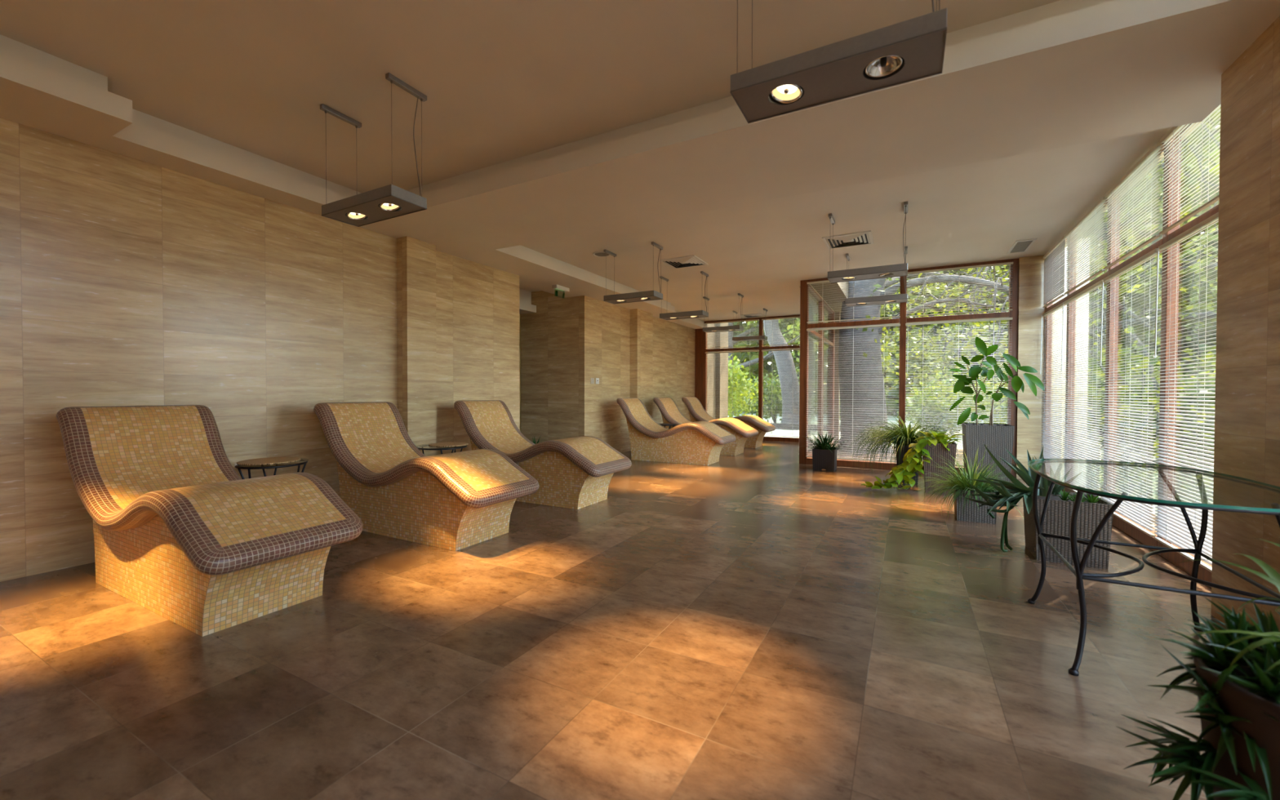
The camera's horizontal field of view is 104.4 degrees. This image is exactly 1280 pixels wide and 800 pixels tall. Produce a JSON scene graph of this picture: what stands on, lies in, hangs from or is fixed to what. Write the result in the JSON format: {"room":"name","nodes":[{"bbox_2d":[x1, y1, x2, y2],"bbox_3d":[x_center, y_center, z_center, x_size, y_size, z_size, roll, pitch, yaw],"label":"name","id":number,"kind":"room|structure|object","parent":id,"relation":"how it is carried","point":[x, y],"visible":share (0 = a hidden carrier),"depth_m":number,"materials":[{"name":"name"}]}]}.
{"room":"spa","nodes":[
{"label":"spa","id":0,"kind":"room"},
{"bbox_2d":[0,118,519,582],"bbox_3d":[-3.585,-0.407,3.357,0.300,2.900,7.730,1,1,28],"label":"wall","id":1,"kind":"structure","parent":0,"point":[125,281],"depth_m":3.58,"materials":[{"name":"stone"}]},
{"bbox_2d":[0,34,494,256],"bbox_3d":[-3.612,-1.784,2.752,1.001,0.330,6.672,1,1,28],"label":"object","id":2,"kind":"structure","parent":1,"relation":"attached to","point":[39,90],"depth_m":3.20,"materials":[{"name":"paint"}]},
{"bbox_2d":[457,244,706,328],"bbox_3d":[-0.287,-1.866,8.910,0.970,0.330,7.370,1,1,28],"label":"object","id":3,"kind":"structure","parent":1,"relation":"attached to","point":[535,269],"depth_m":6.89,"materials":[{"name":"paint"}]},
{"bbox_2d":[520,290,694,453],"bbox_3d":[-0.895,-0.510,10.793,2.600,2.900,4.860,1,1,28],"label":"wall","id":4,"kind":"structure","parent":0,"point":[568,342],"depth_m":8.50,"materials":[{"name":"stone"}]},
{"bbox_2d":[519,314,520,431],"bbox_3d":[-2.254,-0.258,8.396,0.060,2.460,0.625,1,1,28],"label":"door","id":5,"kind":"structure","parent":4,"relation":"in","point":[519,314],"depth_m":8.64,"materials":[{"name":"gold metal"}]},
{"bbox_2d":[694,312,829,443],"bbox_3d":[2.755,-0.485,11.529,3.135,2.845,0.090,1,1,28],"label":"window","id":6,"kind":"structure","parent":4,"relation":"in","point":[700,362],"depth_m":11.66,"materials":[{"name":"brown wood"}]},
{"bbox_2d":[705,350,759,416],"bbox_3d":[2.165,-0.170,11.774,1.310,1.965,0.029,1,1,28],"label":"blind","id":7,"kind":"object","parent":6,"relation":"attached to","point":[732,352],"visible":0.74,"depth_m":11.76,"materials":[{"name":"white plastic"}]},
{"bbox_2d":[705,319,759,348],"bbox_3d":[2.168,-1.557,11.754,1.310,0.620,0.029,1,1,28],"label":"blind","id":8,"kind":"object","parent":6,"relation":"attached to","point":[746,321],"visible":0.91,"depth_m":11.73,"materials":[{"name":"white plastic"}]},
{"bbox_2d":[761,347,817,437],"bbox_3d":[3.396,-0.157,11.113,1.355,1.965,0.029,1,1,28],"label":"blind","id":9,"kind":"object","parent":6,"relation":"attached to","point":[780,350],"visible":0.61,"depth_m":11.20,"materials":[{"name":"white plastic"}]},
{"bbox_2d":[761,315,817,346],"bbox_3d":[3.399,-1.544,11.093,1.355,0.620,0.029,1,1,28],"label":"blind","id":10,"kind":"object","parent":6,"relation":"attached to","point":[794,317],"visible":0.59,"depth_m":11.19,"materials":[{"name":"white plastic"}]},
{"bbox_2d":[816,342,828,436],"bbox_3d":[3.683,-0.141,10.025,0.029,1.965,1.430,1,1,28],"label":"blind","id":11,"kind":"object","parent":6,"relation":"attached to","point":[825,361],"visible":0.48,"depth_m":10.32,"materials":[{"name":"white plastic"}]},
{"bbox_2d":[816,303,828,339],"bbox_3d":[3.686,-1.528,10.005,0.029,0.620,1.430,1,1,28],"label":"blind","id":12,"kind":"object","parent":6,"relation":"attached to","point":[825,333],"visible":0.38,"depth_m":10.28,"materials":[{"name":"white plastic"}]},
{"bbox_2d":[0,0,1220,321],"bbox_3d":[-0.302,-2.018,5.255,8.860,0.420,14.220,1,1,28],"label":"ceiling","id":13,"kind":"structure","parent":0,"point":[502,81],"depth_m":3.06,"materials":[{"name":"paint"}]},
{"bbox_2d":[320,72,426,226],"bbox_3d":[-1.666,-1.513,3.094,0.690,0.702,0.256,1,1,28],"label":"pendant lamp","id":14,"kind":"object","parent":13,"relation":"hanging from","point":[390,201],"visible":1,"depth_m":3.03,"materials":[{"name":"metal"}]},
{"bbox_2d":[551,284,569,298],"bbox_3d":[-1.174,-1.598,7.358,0.090,0.165,0.310,1,1,28],"label":"exit sign","id":15,"kind":"object","parent":13,"relation":"hanging from","point":[559,291],"visible":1,"depth_m":7.32,"materials":[{"name":"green plastic"}]},
{"bbox_2d":[592,251,610,257],"bbox_3d":[-0.479,-1.831,6.238,0.236,0.013,0.236,1,1,28],"label":"round speaker","id":16,"kind":"object","parent":13,"relation":"attached to","point":[599,254],"visible":0.84,"depth_m":6.23},
{"bbox_2d":[594,252,608,256],"bbox_3d":[-0.479,-1.830,6.238,0.186,0.002,0.186,1,1,28],"label":"speaker grille","id":17,"kind":"object","parent":16,"relation":"attached to","point":[596,254],"depth_m":6.23,"materials":[{"name":"white metal"}]},
{"bbox_2d":[603,241,662,304],"bbox_3d":[-0.084,-1.518,6.008,0.690,0.630,0.256,1,1,28],"label":"pendant lamp","id":18,"kind":"object","parent":13,"relation":"hanging from","point":[647,295],"visible":1,"depth_m":5.94,"materials":[{"name":"metal"}]},
{"bbox_2d":[658,254,708,269],"bbox_3d":[0.588,-1.833,6.619,0.500,0.014,0.500,1,1,28],"label":"ceiling vent","id":19,"kind":"object","parent":13,"relation":"in","point":[688,261],"visible":0.99,"depth_m":6.59,"materials":[{"name":"white metal"}]},
{"bbox_2d":[659,271,708,319],"bbox_3d":[0.654,-1.536,7.382,0.690,0.632,0.256,1,1,28],"label":"pendant lamp","id":20,"kind":"object","parent":13,"relation":"hanging from","point":[699,313],"visible":0.99,"depth_m":7.31,"materials":[{"name":"metal"}]},
{"bbox_2d":[702,320,743,333],"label":"pendant lamp","id":21,"kind":"object","parent":13,"relation":"hanging from","point":[726,328],"depth_m":8.89,"materials":[{"name":"metal"}]},
{"bbox_2d":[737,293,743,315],"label":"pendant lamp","id":22,"kind":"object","parent":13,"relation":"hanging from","point":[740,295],"depth_m":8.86,"materials":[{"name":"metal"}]},
{"bbox_2d":[732,308,767,341],"bbox_3d":[2.325,-1.581,10.491,0.690,0.624,0.256,1,1,28],"label":"pendant lamp","id":23,"kind":"object","parent":13,"relation":"hanging from","point":[757,337],"visible":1,"depth_m":10.41,"materials":[{"name":"metal"}]},
{"bbox_2d":[741,313,765,317],"bbox_3d":[2.546,-1.895,11.151,0.450,0.014,0.450,1,1,28],"label":"ceiling vent","id":24,"kind":"object","parent":13,"relation":"in","point":[753,315],"visible":0.96,"depth_m":11.11,"materials":[{"name":"white metal"}]},
{"bbox_2d":[729,0,946,123],"bbox_3d":[0.698,-1.492,1.790,0.690,0.696,0.256,1,1,28],"label":"pendant lamp","id":25,"kind":"object","parent":13,"relation":"hanging from","point":[910,50],"visible":1,"depth_m":1.75,"materials":[{"name":"metal"}]},
{"bbox_2d":[822,231,873,249],"bbox_3d":[2.376,-1.815,5.658,0.500,0.014,0.500,1,1,28],"label":"ceiling vent","id":26,"kind":"object","parent":13,"relation":"in","point":[860,238],"visible":1,"depth_m":5.63,"materials":[{"name":"white metal"}]},
{"bbox_2d":[827,201,907,283],"bbox_3d":[2.193,-1.494,4.785,0.690,0.632,0.256,1,1,28],"label":"pendant lamp","id":27,"kind":"object","parent":13,"relation":"hanging from","point":[900,269],"visible":1,"depth_m":4.72,"materials":[{"name":"metal"}]},
{"bbox_2d":[844,246,907,306],"bbox_3d":[2.931,-1.516,6.159,0.690,0.624,0.256,1,1,28],"label":"pendant lamp","id":28,"kind":"object","parent":13,"relation":"hanging from","point":[899,298],"visible":0.97,"depth_m":6.10,"materials":[{"name":"metal"}]},
{"bbox_2d":[1006,238,1036,253],"bbox_3d":[4.512,-1.816,5.873,0.190,0.010,0.580,1,1,28],"label":"ceiling vent","id":29,"kind":"object","parent":13,"relation":"in","point":[1020,246],"visible":1,"depth_m":5.85,"materials":[{"name":"white metal"}]},
{"bbox_2d":[0,440,1226,799],"bbox_3d":[-0.164,1.084,5.211,9.200,0.120,14.200,1,1,28],"label":"floor","id":30,"kind":"structure","parent":0,"point":[759,623],"depth_m":2.00,"materials":[{"name":"tile"}]},
{"bbox_2d":[56,404,363,636],"bbox_3d":[-2.420,0.549,2.759,1.859,1.010,0.715,1,1,28],"label":"lounger","id":31,"kind":"object","parent":30,"relation":"on","point":[179,535],"visible":1,"depth_m":2.52,"materials":[{"name":"beige tile"}]},
{"bbox_2d":[234,459,307,479],"bbox_3d":[-2.767,0.750,3.739,0.454,0.572,0.454,0,1,5],"label":"side table","id":32,"kind":"object","parent":30,"relation":"on","point":[237,466],"visible":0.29,"depth_m":3.59,"materials":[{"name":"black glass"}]},
{"bbox_2d":[235,457,301,465],"bbox_3d":[-2.789,0.458,3.735,0.390,0.012,0.390,1,1,28],"label":"tabletop","id":33,"kind":"object","parent":32,"relation":"on","point":[270,460],"visible":1,"depth_m":3.69,"materials":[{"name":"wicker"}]},
{"bbox_2d":[396,235,436,456],"bbox_3d":[-2.344,-0.316,5.206,0.178,2.670,0.350,1,1,28],"label":"pillar","id":34,"kind":"structure","parent":30,"relation":"on","point":[415,258],"depth_m":5.11,"materials":[{"name":"stone"}]},
{"bbox_2d":[313,401,538,551],"bbox_3d":[-1.732,0.533,3.969,1.859,1.010,0.715,1,1,28],"label":"lounger","id":35,"kind":"object","parent":30,"relation":"on","point":[455,501],"visible":1,"depth_m":3.73,"materials":[{"name":"beige tile"}]},
{"bbox_2d":[417,444,466,454],"bbox_3d":[-1.946,0.733,4.887,0.474,0.576,0.474,1,1,44],"label":"side table","id":36,"kind":"object","parent":30,"relation":"on","point":[419,446],"visible":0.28,"depth_m":4.73,"materials":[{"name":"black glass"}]},
{"bbox_2d":[428,442,468,447],"bbox_3d":[-1.887,0.438,4.896,0.370,0.012,0.370,1,1,28],"label":"woven mat","id":37,"kind":"object","parent":36,"relation":"on","point":[438,444],"visible":1,"depth_m":4.83,"materials":[{"name":"wicker"}]},
{"bbox_2d":[453,400,631,509],"bbox_3d":[-1.041,0.517,5.198,1.859,1.010,0.715,1,1,28],"label":"lounger","id":38,"kind":"object","parent":30,"relation":"on","point":[576,473],"visible":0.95,"depth_m":4.88,"materials":[{"name":"beige tile"}]},
{"bbox_2d":[629,308,653,450],"bbox_3d":[0.022,-0.375,9.610,0.178,2.670,0.640,1,1,28],"label":"pillar","id":39,"kind":"structure","parent":30,"relation":"on","point":[641,321],"depth_m":9.44,"materials":[{"name":"stone"}]},
{"bbox_2d":[658,422,675,429],"bbox_3d":[0.446,0.697,8.874,0.404,0.542,0.404,0,1,-23],"label":"side table","id":40,"kind":"object","parent":30,"relation":"on","point":[664,424],"visible":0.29,"depth_m":8.80,"materials":[{"name":"black metal"}]},
{"bbox_2d":[616,397,736,465],"bbox_3d":[0.569,0.479,8.047,1.859,1.010,0.715,1,1,28],"label":"lounger","id":41,"kind":"object","parent":30,"relation":"on","point":[700,442],"visible":1,"depth_m":7.82,"materials":[{"name":"beige tile"}]},
{"bbox_2d":[653,397,758,455],"bbox_3d":[1.206,0.463,9.223,1.859,1.010,0.715,1,1,28],"label":"lounger","id":42,"kind":"object","parent":30,"relation":"on","point":[670,412],"visible":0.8,"depth_m":8.93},
{"bbox_2d":[681,396,775,448],"bbox_3d":[1.840,0.447,10.404,1.859,1.010,0.715,1,1,28],"label":"lounger","id":43,"kind":"object","parent":30,"relation":"on","point":[697,413],"visible":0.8,"depth_m":10.16,"materials":[{"name":"beige tile"}]},
{"bbox_2d":[807,284,835,457],"bbox_3d":[3.359,-0.450,9.247,0.090,2.845,3.360,1,1,28],"label":"window","id":44,"kind":"structure","parent":30,"relation":"on","point":[829,310],"depth_m":9.28,"materials":[{"name":"brown wood"}]},
{"bbox_2d":[803,431,848,471],"bbox_3d":[2.655,0.719,7.126,0.745,0.566,0.704,1,1,28],"label":"potted plant","id":45,"kind":"object","parent":30,"relation":"on","point":[824,455],"visible":1,"depth_m":7.01,"materials":[{"name":"green plant"}]},
{"bbox_2d":[844,411,967,484],"bbox_3d":[3.229,0.589,6.132,1.440,0.857,1.302,0,1,8],"label":"potted plant","id":46,"kind":"object","parent":30,"relation":"on","point":[901,437],"visible":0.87,"depth_m":6.01,"materials":[{"name":"green plant"}]},
{"bbox_2d":[799,258,1018,477],"bbox_3d":[3.704,-0.418,7.104,2.727,2.845,0.090,1,1,28],"label":"window","id":47,"kind":"structure","parent":30,"relation":"on","point":[804,311],"depth_m":7.04,"materials":[{"name":"brown wood"}]},
{"bbox_2d":[798,331,816,454],"bbox_3d":[2.916,-0.121,8.598,0.029,1.965,1.570,1,1,28],"label":"blind","id":48,"kind":"object","parent":47,"relation":"attached to","point":[811,340],"visible":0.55,"depth_m":8.91,"materials":[{"name":"white plastic"}]},
{"bbox_2d":[799,286,817,331],"bbox_3d":[2.919,-1.509,8.578,0.029,0.620,1.570,1,1,28],"label":"blind","id":49,"kind":"object","parent":47,"relation":"attached to","point":[811,303],"visible":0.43,"depth_m":8.89,"materials":[{"name":"white plastic"}]},
{"bbox_2d":[805,324,900,462],"bbox_3d":[3.125,-0.103,7.343,1.275,1.965,0.029,1,1,28],"label":"blind","id":50,"kind":"object","parent":47,"relation":"attached to","point":[886,325],"visible":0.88,"depth_m":7.33,"materials":[{"name":"white plastic"}]},
{"bbox_2d":[806,276,900,323],"bbox_3d":[3.128,-1.490,7.323,1.275,0.620,0.029,1,1,28],"label":"blind","id":51,"kind":"object","parent":47,"relation":"attached to","point":[826,281],"visible":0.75,"depth_m":7.36,"materials":[{"name":"white plastic"}]},
{"bbox_2d":[904,317,1012,466],"bbox_3d":[4.277,-0.091,6.714,1.220,1.965,0.046,1,1,28],"label":"blind","id":52,"kind":"object","parent":47,"relation":"attached to","point":[1002,318],"visible":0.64,"depth_m":6.72,"materials":[{"name":"white plastic"}]},
{"bbox_2d":[906,262,1013,316],"bbox_3d":[4.284,-1.478,6.702,1.220,0.620,0.029,1,1,28],"label":"blind","id":53,"kind":"object","parent":47,"relation":"attached to","point":[1007,263],"visible":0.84,"depth_m":6.68,"materials":[{"name":"white plastic"}]},
{"bbox_2d":[861,430,964,494],"bbox_3d":[3.036,0.689,5.595,1.059,0.673,0.471,0,1,10],"label":"potted plant","id":54,"kind":"object","parent":30,"relation":"on","point":[935,448],"visible":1,"depth_m":5.47,"materials":[{"name":"green plant"}]},
{"bbox_2d":[912,445,1023,524],"bbox_3d":[2.886,0.714,4.349,0.953,0.658,0.936,0,1,19],"label":"potted plant","id":55,"kind":"object","parent":30,"relation":"on","point":[965,509],"visible":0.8,"depth_m":4.28,"materials":[{"name":"green plant"}]},
{"bbox_2d":[948,337,1044,483],"bbox_3d":[4.330,0.115,6.117,0.940,1.811,0.592,1,1,28],"label":"potted plant","id":56,"kind":"object","parent":30,"relation":"on","point":[997,437],"visible":0.99,"depth_m":6.03,"materials":[{"name":"green plant"}]},
{"bbox_2d":[961,442,1113,568],"bbox_3d":[2.644,0.679,3.366,0.796,0.756,0.612,1,1,28],"label":"potted plant","id":57,"kind":"object","parent":30,"relation":"on","point":[1092,508],"visible":0.77,"depth_m":3.26,"materials":[{"name":"green plant"}]},
{"bbox_2d":[1015,238,1089,479],"bbox_3d":[5.244,-0.481,6.361,0.688,3.000,0.320,1,1,28],"label":"pillar","id":58,"kind":"structure","parent":30,"relation":"on","point":[1031,295],"depth_m":6.28,"materials":[{"name":"stone"}]},
{"bbox_2d":[1027,458,1279,675],"bbox_3d":[2.156,0.701,2.126,0.740,0.745,1.226,1,1,28],"label":"glass table","id":59,"kind":"object","parent":30,"relation":"on","point":[1079,567],"visible":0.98,"depth_m":1.98,"materials":[{"name":"black metal"}]},
{"bbox_2d":[1117,537,1279,799],"bbox_3d":[1.433,0.725,1.041,0.666,0.727,0.653,0,1,-27],"label":"potted plant","id":60,"kind":"object","parent":30,"relation":"on","point":[1236,673],"visible":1,"depth_m":1.08,"materials":[{"name":"green plant"}]},
{"bbox_2d":[706,322,728,418],"bbox_3d":[1.666,-0.693,13.445,0.800,3.600,2.120,1,1,28],"label":"wall","id":61,"kind":"structure","parent":0,"point":[710,372],"depth_m":13.60,"materials":[{"name":"beige stone"}]},
{"bbox_2d":[810,281,848,443],"bbox_3d":[3.650,-0.583,9.321,0.400,3.390,3.610,1,1,28],"label":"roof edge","id":62,"kind":"structure","parent":0,"point":[833,286],"depth_m":10.09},
{"bbox_2d":[1210,15,1279,631],"bbox_3d":[1.694,-0.391,-0.393,0.650,3.000,6.120,1,1,28],"label":"wall","id":63,"kind":"structure","parent":0,"point":[1246,444],"depth_m":2.22,"materials":[{"name":"stone"}]},
{"bbox_2d":[400,0,1279,249],"bbox_3d":[0.582,-1.785,3.523,5.660,0.330,1.400,1,1,28],"label":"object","id":64,"kind":"structure","parent":63,"relation":"attached to","point":[1063,73],"depth_m":2.98,"materials":[{"name":"paint"}]},
{"bbox_2d":[1043,123,1218,587],"bbox_3d":[4.082,-0.376,4.296,0.060,2.845,4.440,1,1,28],"label":"window","id":65,"kind":"structure","parent":63,"relation":"in","point":[1175,557],"depth_m":3.49,"materials":[{"name":"brown wood"}]},
{"bbox_2d":[1040,302,1065,479],"bbox_3d":[4.827,-0.079,5.824,0.046,1.980,0.926,1,1,28],"label":"blind","id":66,"kind":"object","parent":65,"relation":"attached to","point":[1054,466],"visible":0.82,"depth_m":5.80,"materials":[{"name":"white plastic"}]},
{"bbox_2d":[1042,235,1066,307],"bbox_3d":[4.838,-1.469,5.799,0.029,0.640,0.926,1,1,28],"label":"blind","id":67,"kind":"object","parent":65,"relation":"attached to","point":[1051,285],"visible":0.94,"depth_m":5.76,"materials":[{"name":"white plastic"}]},
{"bbox_2d":[1061,280,1105,492],"bbox_3d":[4.311,-0.066,4.864,0.046,1.980,1.186,1,1,28],"label":"blind","id":68,"kind":"object","parent":65,"relation":"attached to","point":[1088,482],"visible":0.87,"depth_m":4.81,"materials":[{"name":"white plastic"}]},
{"bbox_2d":[1063,196,1106,294],"bbox_3d":[4.322,-1.456,4.839,0.029,0.640,1.186,1,1,28],"label":"blind","id":69,"kind":"object","parent":65,"relation":"attached to","point":[1093,215],"visible":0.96,"depth_m":4.75,"materials":[{"name":"white plastic"}]},
{"bbox_2d":[1100,248,1160,537],"bbox_3d":[3.770,-0.053,3.855,0.046,1.980,1.025,1,1,28],"label":"blind","id":70,"kind":"object","parent":65,"relation":"attached to","point":[1137,513],"visible":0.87,"depth_m":3.77,"materials":[{"name":"white plastic"}]},
{"bbox_2d":[1103,142,1162,269],"bbox_3d":[3.780,-1.442,3.831,0.029,0.640,1.025,1,1,28],"label":"blind","id":71,"kind":"object","parent":65,"relation":"attached to","point":[1152,155],"visible":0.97,"depth_m":3.75,"materials":[{"name":"white plastic"}]},
{"bbox_2d":[1153,212,1218,572],"bbox_3d":[3.256,-0.040,2.899,0.046,1.980,1.066,1,1,28],"label":"blind","id":72,"kind":"object","parent":65,"relation":"attached to","point":[1168,528],"visible":0.58,"depth_m":3.03,"materials":[{"name":"white plastic"}]},
{"bbox_2d":[1159,105,1220,235],"bbox_3d":[3.267,-1.430,2.875,0.029,0.640,1.066,1,1,28],"label":"blind","id":73,"kind":"object","parent":65,"relation":"attached to","point":[1174,131],"visible":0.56,"depth_m":3.03,"materials":[{"name":"white plastic"}]},
{"bbox_3d":[-2.549,-0.473,8.032,2.300,2.900,2.150,1,1,28],"label":"wall","id":74,"kind":"structure","parent":0,"visible":0},
{"bbox_2d":[519,288,536,314],"bbox_3d":[-2.841,-1.709,8.190,1.614,0.435,1.520,1,1,28],"label":"trim","id":75,"kind":"structure","parent":74,"relation":"attached to","point":[526,306],"depth_m":8.36,"materials":[{"name":"paint"}]},
{"label":"outside","id":76,"kind":"structure","parent":0,"visible":0},
{"bbox_2d":[728,412,1213,539],"bbox_3d":[23.330,0.913,32.889,130.000,0.200,140.000,1,1,28],"label":"ground","id":77,"kind":"structure","parent":76,"point":[794,432],"depth_m":10.06,"materials":[{"name":"grey concrete"}]},
{"bbox_2d":[728,353,751,412],"bbox_3d":[2.943,-0.728,22.644,3.796,3.406,3.896,0,1,-11],"label":"shrub","id":78,"kind":"object","parent":77,"relation":"on","point":[736,364],"visible":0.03,"depth_m":21.67,"materials":[{"name":"green plant"}]},
{"bbox_2d":[728,354,767,417],"bbox_3d":[3.104,-0.361,18.014,2.540,2.808,3.624,1,1,28],"label":"shrub","id":79,"kind":"object","parent":77,"relation":"on","point":[731,382],"visible":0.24,"depth_m":17.44,"materials":[{"name":"green plant"}]},
{"bbox_2d":[737,367,817,422],"bbox_3d":[5.513,-0.176,19.687,3.304,2.402,3.078,1,1,28],"label":"shrub","id":80,"kind":"object","parent":77,"relation":"on","point":[765,383],"visible":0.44,"depth_m":19.49,"materials":[{"name":"green plant"}]},
{"bbox_2d":[728,312,840,415],"bbox_3d":[4.538,-6.057,27.270,17.292,14.044,15.296,0,1,6],"label":"tree","id":81,"kind":"object","parent":77,"relation":"on","point":[745,364],"visible":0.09,"depth_m":27.68,"materials":[{"name":"green plant"}]},
{"bbox_2d":[763,284,894,430],"bbox_3d":[4.739,-4.675,16.758,11.058,11.584,9.671,0,1,-13],"label":"tree","id":82,"kind":"object","parent":77,"relation":"on","point":[778,353],"visible":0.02,"depth_m":16.91,"materials":[{"name":"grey plant"}]},
{"bbox_2d":[769,422,896,434],"bbox_3d":[5.089,0.883,14.988,5.000,0.300,0.120,1,1,28],"label":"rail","id":83,"kind":"object","parent":77,"relation":"on","point":[776,425],"visible":0.07,"depth_m":15.19,"materials":[{"name":"white"}]},
{"bbox_2d":[795,282,939,381],"bbox_3d":[11.324,-7.118,29.837,14.817,16.117,15.613,1,1,28],"label":"tree","id":84,"kind":"object","parent":77,"relation":"on","point":[798,357],"visible":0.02,"depth_m":29.68,"materials":[{"name":"green plant"}]},
{"bbox_2d":[894,378,984,434],"bbox_3d":[8.923,0.231,14.821,2.193,1.774,2.678,1,1,44],"label":"shrub","id":85,"kind":"object","parent":77,"relation":"on","point":[928,406],"visible":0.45,"depth_m":14.39,"materials":[{"name":"green plant"}]},
{"bbox_2d":[920,362,1007,423],"bbox_3d":[11.605,-0.131,16.957,3.549,2.534,3.432,1,1,28],"label":"shrub","id":86,"kind":"object","parent":77,"relation":"on","point":[1003,404],"visible":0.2,"depth_m":16.50,"materials":[{"name":"green plant"}]},
{"bbox_2d":[733,129,1218,421],"bbox_3d":[21.211,-6.553,25.188,43.081,16.579,15.681,1,1,39],"label":"foliage","id":87,"kind":"object","parent":77,"relation":"on","point":[892,397],"visible":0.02,"depth_m":26.53,"materials":[{"name":"green plant"}]},
{"bbox_2d":[840,265,1137,374],"bbox_3d":[11.240,-6.996,24.321,14.331,16.047,15.735,0,1,-26],"label":"tree","id":88,"kind":"object","parent":77,"relation":"on","point":[891,313],"visible":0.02,"depth_m":22.49,"materials":[{"name":"green plant"}]},
{"bbox_2d":[837,110,1220,453],"bbox_3d":[4.755,-4.307,9.889,10.789,11.046,10.234,0,1,-3],"label":"tree","id":89,"kind":"object","parent":77,"relation":"on","point":[877,374],"visible":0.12,"depth_m":9.14,"materials":[{"name":"green plant"}]},
{"bbox_2d":[880,109,1220,472],"bbox_3d":[8.877,-1.225,9.162,10.774,11.071,12.246,0,1,-9],"label":"tree","id":90,"kind":"object","parent":77,"relation":"on","point":[955,292],"visible":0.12,"depth_m":9.16,"materials":[{"name":"green plant"}]},
{"bbox_2d":[890,128,1217,425],"bbox_3d":[17.903,-6.452,20.002,17.254,15.093,16.801,1,1,28],"label":"tree","id":91,"kind":"object","parent":77,"relation":"on","point":[1213,277],"visible":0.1,"depth_m":19.11,"materials":[{"name":"green plant"}]},
{"bbox_2d":[942,219,1195,417],"bbox_3d":[16.761,-7.639,24.905,16.046,17.333,15.361,0,1,14],"label":"tree","id":92,"kind":"object","parent":77,"relation":"on","point":[1185,222],"visible":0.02,"depth_m":24.36,"materials":[{"name":"green plant"}]},
{"bbox_2d":[1087,343,1178,435],"bbox_3d":[13.512,-0.239,14.276,4.092,2.722,3.243,0,1,-27],"label":"shrub","id":93,"kind":"object","parent":77,"relation":"on","point":[1129,348],"visible":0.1,"depth_m":13.78,"materials":[{"name":"green plant"}]},
{"bbox_2d":[1084,148,1215,380],"bbox_3d":[22.980,-7.627,21.510,16.750,17.420,17.558,0,1,-32],"label":"tree","id":94,"kind":"object","parent":77,"relation":"on","point":[1188,296],"visible":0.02,"depth_m":21.14,"materials":[{"name":"green plant"}]},
{"bbox_2d":[1082,170,1218,340],"bbox_3d":[16.425,-5.877,13.861,12.708,14.121,13.480,0,1,-35],"label":"tree","id":95,"kind":"object","parent":77,"relation":"on","point":[1211,282],"visible":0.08,"depth_m":16.19,"materials":[{"name":"green plant"}]},
{"bbox_2d":[1106,147,1219,236],"bbox_3d":[13.612,-3.969,6.928,10.992,10.483,10.556,1,1,42],"label":"tree","id":96,"kind":"object","parent":77,"relation":"on","point":[1215,195],"visible":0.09,"depth_m":10.81,"materials":[{"name":"green plant"}]},
{"bbox_2d":[1119,128,1217,286],"bbox_3d":[23.426,-6.254,14.745,14.982,14.872,16.361,0,1,-32],"label":"tree","id":97,"kind":"object","parent":77,"relation":"on","point":[1211,162],"visible":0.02,"depth_m":17.93,"materials":[{"name":"green plant"}]},
{"bbox_2d":[1125,376,1215,466],"bbox_3d":[9.700,0.413,8.772,1.601,1.711,1.620,1,1,28],"label":"shrub","id":98,"kind":"object","parent":77,"relation":"on","point":[1149,379],"visible":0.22,"depth_m":8.59,"materials":[{"name":"green plant"}]},
{"bbox_2d":[1157,107,1220,164],"bbox_3d":[16.934,-6.328,6.984,15.280,15.230,12.984,1,1,28],"label":"tree","id":99,"kind":"object","parent":77,"relation":"on","point":[1217,130],"visible":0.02,"depth_m":11.70,"materials":[{"name":"green plant"}]},
{"bbox_2d":[1177,341,1216,386],"bbox_3d":[14.946,-0.320,12.021,2.807,2.953,3.796,1,1,28],"label":"shrub","id":100,"kind":"object","parent":77,"relation":"on","point":[1213,347],"visible":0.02,"depth_m":12.71,"materials":[{"name":"green plant"}]},
{"bbox_2d":[1182,355,1216,453],"bbox_3d":[12.533,-0.115,10.014,2.526,2.590,2.541,0,1,-31],"label":"shrub","id":101,"kind":"object","parent":77,"relation":"on","point":[1212,363],"visible":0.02,"depth_m":10.38,"materials":[{"name":"green plant"}]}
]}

